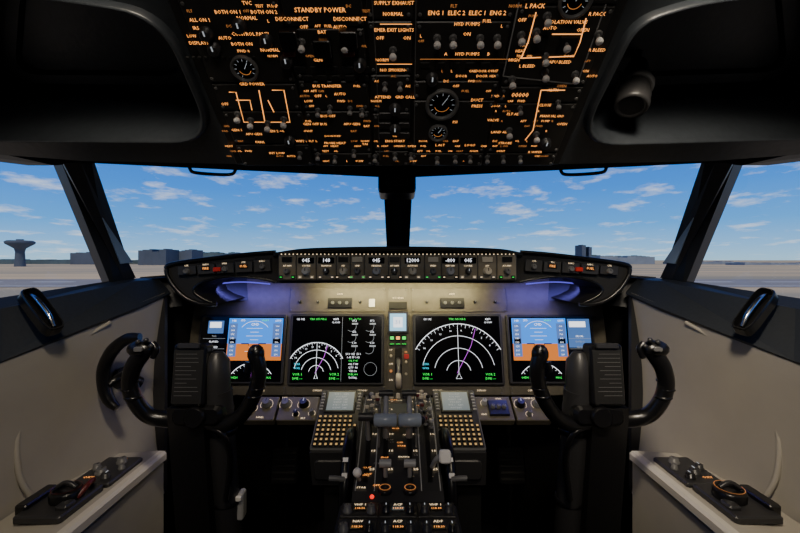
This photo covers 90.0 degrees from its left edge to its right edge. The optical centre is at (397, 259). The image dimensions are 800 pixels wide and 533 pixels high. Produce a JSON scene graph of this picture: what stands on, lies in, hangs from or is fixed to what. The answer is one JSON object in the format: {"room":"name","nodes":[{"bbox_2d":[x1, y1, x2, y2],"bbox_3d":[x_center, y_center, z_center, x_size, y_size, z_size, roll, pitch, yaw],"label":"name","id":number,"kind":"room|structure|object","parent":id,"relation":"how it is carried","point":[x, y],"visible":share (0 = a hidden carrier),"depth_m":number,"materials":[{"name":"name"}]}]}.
{"room":"control cabin","nodes":[
{"label":"control cabin","id":0,"kind":"room"},
{"bbox_2d":[0,158,167,520],"bbox_3d":[-0.825,0.268,0.000,0.250,1.964,2.500,0,0,0],"label":"wall","id":1,"kind":"structure","parent":0,"point":[55,424],"depth_m":0.95,"materials":[{"name":"grey plastic"}]},
{"bbox_2d":[17,288,63,336],"bbox_3d":[-0.771,0.112,0.865,0.098,0.103,0.042,0,0,10],"label":"handle","id":2,"kind":"object","parent":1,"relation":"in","point":[34,303],"depth_m":0.86,"materials":[{"name":"black plastic"}]},
{"bbox_2d":[0,278,169,362],"bbox_3d":[-0.840,0.164,0.035,0.149,0.217,2.472,0,0,4],"label":"trim","id":3,"kind":"structure","parent":1,"relation":"attached to","point":[81,308],"depth_m":0.98,"materials":[{"name":"black plastic"}]},
{"bbox_2d":[96,333,143,410],"bbox_3d":[-0.728,0.279,1.052,0.099,0.195,0.192,0,0,-31],"label":"steering tiller","id":4,"kind":"object","parent":1,"relation":"attached to","point":[104,384],"visible":0.85,"depth_m":0.99,"materials":[{"name":"black plastic"}]},
{"bbox_2d":[152,277,643,532],"bbox_3d":[0.000,0.619,1.635,1.900,1.262,0.830,0,0,0],"label":"wall","id":5,"kind":"structure","parent":0,"point":[534,503],"depth_m":1.70,"materials":[{"name":"black plastic"}]},
{"bbox_2d":[378,164,415,199],"bbox_3d":[-0.003,-0.264,1.314,0.120,0.120,0.099,0,0,0],"label":"standby compass","id":6,"kind":"object","parent":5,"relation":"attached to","point":[395,182],"visible":0.89,"depth_m":1.27,"materials":[{"name":"black plastic"}]},
{"bbox_2d":[189,278,606,395],"bbox_3d":[0.000,0.245,1.318,1.379,0.407,0.226,0,0,0],"label":"panel","id":7,"kind":"object","parent":5,"relation":"attached to","point":[398,302],"visible":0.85,"depth_m":1.34,"materials":[{"name":"grey"}]},
{"bbox_2d":[198,315,287,383],"bbox_3d":[-0.510,0.290,1.304,0.285,0.217,0.064,0,0,0],"label":"display","id":8,"kind":"object","parent":7,"relation":"attached to","point":[234,335],"visible":0.66,"depth_m":1.30,"materials":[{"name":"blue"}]},
{"bbox_2d":[287,314,383,384],"bbox_3d":[-0.200,0.290,1.304,0.308,0.224,0.065,0,0,0],"label":"display","id":9,"kind":"object","parent":7,"relation":"attached to","point":[324,349],"visible":1,"depth_m":1.30,"materials":[{"name":"grey glass"}]},
{"bbox_2d":[243,397,550,424],"bbox_3d":[-0.003,0.464,1.240,0.932,0.072,0.082,0,0,0],"label":"panel","id":10,"kind":"object","parent":7,"relation":"attached to","point":[269,410],"visible":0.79,"depth_m":1.22,"materials":[{"name":"grey plastic"}]},
{"bbox_2d":[164,246,631,305],"bbox_3d":[0.000,0.046,1.255,1.306,0.170,0.290,0,0,0],"label":"shield","id":11,"kind":"object","parent":7,"relation":"attached to","point":[202,289],"visible":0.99,"depth_m":1.14,"materials":[{"name":"black plastic"}]},
{"bbox_2d":[178,259,271,274],"bbox_3d":[-0.486,0.020,1.123,0.250,0.044,0.021,0,0,-8],"label":"panel","id":12,"kind":"object","parent":11,"relation":"attached to","point":[259,265],"visible":1,"depth_m":1.13,"materials":[{"name":"grey plastic"}]},
{"bbox_2d":[278,254,516,280],"bbox_3d":[-0.001,0.021,1.135,0.678,0.078,0.042,0,0,0],"label":"control panel","id":13,"kind":"object","parent":11,"relation":"attached to","point":[291,267],"visible":1,"depth_m":1.13,"materials":[{"name":"grey plastic"}]},
{"bbox_2d":[524,259,617,274],"bbox_3d":[0.486,0.020,1.123,0.250,0.044,0.021,0,0,8],"label":"panel","id":14,"kind":"object","parent":11,"relation":"attached to","point":[530,265],"visible":1,"depth_m":1.13,"materials":[{"name":"grey plastic"}]},
{"bbox_2d":[413,314,504,384],"bbox_3d":[0.195,0.290,1.304,0.292,0.224,0.065,0,0,0],"label":"display","id":15,"kind":"object","parent":7,"relation":"attached to","point":[448,349],"visible":1,"depth_m":1.30,"materials":[{"name":"grey glass"}]},
{"bbox_2d":[505,315,594,383],"bbox_3d":[0.500,0.290,1.304,0.285,0.217,0.064,0,0,0],"label":"display","id":16,"kind":"object","parent":7,"relation":"attached to","point":[561,335],"visible":0.81,"depth_m":1.30,"materials":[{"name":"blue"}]},
{"bbox_2d":[0,154,799,306],"bbox_3d":[0.000,-0.132,0.915,1.860,0.570,1.530,0,0,0],"label":"windshield frame","id":17,"kind":"object","parent":5,"relation":"attached to","point":[81,183],"visible":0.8,"depth_m":1.10,"materials":[{"name":"paint"}]},
{"bbox_2d":[271,521,524,532],"bbox_3d":[0.000,1.270,0.425,1.960,0.040,3.350,0,0,0],"label":"floor","id":18,"kind":"structure","parent":0,"point":[317,527],"depth_m":1.85,"materials":[{"name":"black carpet"}]},
{"bbox_2d":[0,451,166,532],"bbox_3d":[-0.713,0.882,-0.060,0.175,0.735,2.280,0,0,0],"label":"ledge","id":19,"kind":"object","parent":18,"relation":"on","point":[134,503],"visible":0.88,"depth_m":0.93,"materials":[{"name":"beige plastic"}]},
{"bbox_2d":[13,456,142,523],"bbox_3d":[-0.713,0.490,0.905,0.115,0.050,0.250,0,0,0],"label":"panel","id":20,"kind":"object","parent":19,"relation":"on","point":[53,503],"visible":1,"depth_m":0.84,"materials":[{"name":"grey plastic"}]},
{"bbox_2d":[120,338,266,532],"bbox_3d":[-0.451,0.711,0.991,0.322,1.085,0.279,0,0,0],"label":"yoke","id":21,"kind":"object","parent":18,"relation":"on","point":[201,420],"visible":1,"depth_m":0.90,"materials":[{"name":"black plastic"}]},
{"bbox_2d":[309,390,363,532],"bbox_3d":[-0.165,0.819,1.115,0.122,0.861,0.198,0,0,0],"label":"keypad","id":22,"kind":"object","parent":18,"relation":"on","point":[338,410],"visible":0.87,"depth_m":1.06,"materials":[{"name":"grey plastic"}]},
{"bbox_2d":[329,390,466,532],"bbox_3d":[0.000,0.787,0.750,0.300,0.925,0.900,0,0,0],"label":"throttle quadrant","id":23,"kind":"object","parent":18,"relation":"on","point":[393,483],"visible":0.99,"depth_m":0.89,"materials":[{"name":"grey plastic"}]},
{"bbox_2d":[432,390,486,532],"bbox_3d":[0.165,0.819,1.115,0.122,0.861,0.198,0,0,0],"label":"keypad","id":24,"kind":"object","parent":18,"relation":"on","point":[456,411],"visible":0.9,"depth_m":1.06,"materials":[{"name":"grey plastic"}]},
{"bbox_2d":[529,338,675,532],"bbox_3d":[0.451,0.711,0.991,0.322,1.085,0.279,0,0,0],"label":"yoke","id":25,"kind":"object","parent":18,"relation":"on","point":[594,420],"visible":1,"depth_m":0.90,"materials":[{"name":"black plastic"}]},
{"bbox_2d":[629,451,799,532],"bbox_3d":[0.713,0.882,-0.060,0.175,0.735,2.280,0,0,0],"label":"ledge","id":26,"kind":"object","parent":18,"relation":"on","point":[661,503],"visible":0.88,"depth_m":0.93,"materials":[{"name":"beige plastic"}]},
{"bbox_2d":[653,456,782,523],"bbox_3d":[0.713,0.490,0.905,0.115,0.050,0.250,0,0,0],"label":"panel","id":27,"kind":"object","parent":26,"relation":"on","point":[742,503],"visible":1,"depth_m":0.84,"materials":[{"name":"grey plastic"}]},
{"bbox_2d":[628,158,799,523],"bbox_3d":[0.825,0.268,0.000,0.250,1.964,2.500,0,0,0],"label":"wall","id":28,"kind":"structure","parent":0,"point":[734,409],"depth_m":0.96,"materials":[{"name":"grey plastic"}]},
{"bbox_2d":[626,278,799,364],"bbox_3d":[0.840,0.164,0.035,0.149,0.217,2.472,0,0,-4],"label":"trim","id":29,"kind":"structure","parent":28,"relation":"attached to","point":[714,308],"depth_m":0.97,"materials":[{"name":"black plastic"}]},
{"bbox_2d":[732,288,778,336],"bbox_3d":[0.771,0.112,0.865,0.098,0.103,0.042,0,0,-11],"label":"handle","id":30,"kind":"object","parent":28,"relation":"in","point":[761,303],"depth_m":0.86,"materials":[{"name":"black plastic"}]},
{"bbox_3d":[0.000,-0.485,0.125,1.900,0.470,2.750,0,0,0],"label":"ceiling","id":31,"kind":"structure","parent":0,"visible":0},
{"bbox_2d":[168,0,627,164],"bbox_3d":[-0.004,-0.431,0.482,0.649,0.497,0.657,0,0,0],"label":"switch panel","id":32,"kind":"object","parent":31,"relation":"attached to","point":[285,82],"visible":1,"depth_m":0.64,"materials":[{"name":"grey plastic"}]},
{"bbox_2d":[0,0,799,163],"bbox_3d":[0.000,-0.425,0.694,1.860,0.470,1.092,0,0,0],"label":"headliner","id":33,"kind":"object","parent":31,"relation":"attached to","point":[81,80],"visible":0.87,"depth_m":0.75,"materials":[{"name":"paint"}]},
{"bbox_2d":[613,49,654,118],"bbox_3d":[0.432,-0.353,0.728,0.062,0.204,0.137,0,0,34],"label":"light","id":34,"kind":"object","parent":33,"relation":"attached to","point":[634,88],"visible":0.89,"depth_m":0.69,"materials":[{"name":"grey"}]},
{"label":"outside","id":35,"kind":"structure","parent":0,"visible":0},
{"bbox_2d":[0,260,799,297],"bbox_3d":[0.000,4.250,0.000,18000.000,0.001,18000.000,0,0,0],"label":"ground","id":36,"kind":"structure","parent":35,"point":[7,271],"depth_m":136.22,"materials":[{"name":"beige concrete"}]},
{"bbox_2d":[3,239,35,266],"bbox_3d":[-245.700,-4.634,260.000,15.600,17.768,15.600,0,0,0],"label":"water tower","id":37,"kind":"structure","parent":36,"relation":"on","point":[19,245],"depth_m":257.55,"materials":[{"name":"grey concrete"}]},
{"bbox_2d":[0,259,137,263],"bbox_3d":[-376.005,1.598,430.000,209.790,5.304,20.000,0,0,0],"label":"tree line","id":38,"kind":"object","parent":36,"relation":"on","point":[2,261],"visible":0.45,"depth_m":420.00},
{"bbox_2d":[70,252,93,263],"bbox_3d":[-291.670,-1.801,390.000,39.860,12.101,20.000,0,0,0],"label":"hangar","id":39,"kind":"structure","parent":36,"relation":"on","point":[78,257],"depth_m":379.99,"materials":[{"name":"grey metal"}]},
{"bbox_2d":[138,249,178,264],"bbox_3d":[-202.962,-2.592,340.000,23.077,13.684,20.000,0,0,0],"label":"terminal","id":40,"kind":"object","parent":36,"relation":"on","point":[151,256],"visible":0.8,"depth_m":329.98,"materials":[{"name":"grey concrete"}]},
{"bbox_2d":[179,249,202,260],"bbox_3d":[-189.885,-2.671,360.000,19.231,13.843,20.000,0,0,0],"label":"terminal","id":41,"kind":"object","parent":36,"relation":"on","point":[191,253],"visible":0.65,"depth_m":349.98,"materials":[{"name":"grey concrete"}]},
{"bbox_2d":[203,252,239,256],"bbox_3d":[-246.812,-4.099,610.000,124.375,16.698,20.000,0,0,0],"label":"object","id":42,"kind":"object","parent":36,"relation":"on","point":[205,254],"visible":0.26,"depth_m":600.00,"materials":[{"name":"grey"}]},
{"bbox_2d":[0,279,799,286],"bbox_3d":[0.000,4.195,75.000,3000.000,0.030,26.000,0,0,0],"label":"runway","id":43,"kind":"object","parent":36,"relation":"on","point":[3,282],"visible":0.21,"depth_m":74.92,"materials":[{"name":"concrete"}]},
{"bbox_2d":[575,245,585,255],"bbox_3d":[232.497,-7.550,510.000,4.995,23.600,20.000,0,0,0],"label":"building","id":44,"kind":"structure","parent":36,"relation":"on","point":[580,250],"depth_m":504.14,"materials":[{"name":"grey concrete"}]},
{"bbox_2d":[586,247,591,256],"bbox_3d":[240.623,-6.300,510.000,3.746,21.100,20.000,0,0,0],"label":"building","id":45,"kind":"structure","parent":36,"relation":"on","point":[588,249],"depth_m":501.32,"materials":[{"name":"grey concrete"}]},
{"bbox_2d":[591,256,654,263],"bbox_3d":[240.946,-0.213,430.000,57.692,8.926,20.000,0,0,0],"label":"hangar","id":46,"kind":"structure","parent":36,"relation":"on","point":[628,259],"depth_m":420.00,"materials":[{"name":"grey metal"}]},
{"bbox_2d":[663,261,734,263],"bbox_3d":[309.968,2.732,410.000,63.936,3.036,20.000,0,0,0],"label":"tree","id":47,"kind":"object","parent":36,"relation":"on","point":[703,262],"visible":0.43,"depth_m":399.98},
{"bbox_2d":[725,262,799,264],"bbox_3d":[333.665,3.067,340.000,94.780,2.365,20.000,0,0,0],"label":"tree","id":48,"kind":"object","parent":36,"relation":"on","point":[735,263],"visible":0.89,"depth_m":329.98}
]}

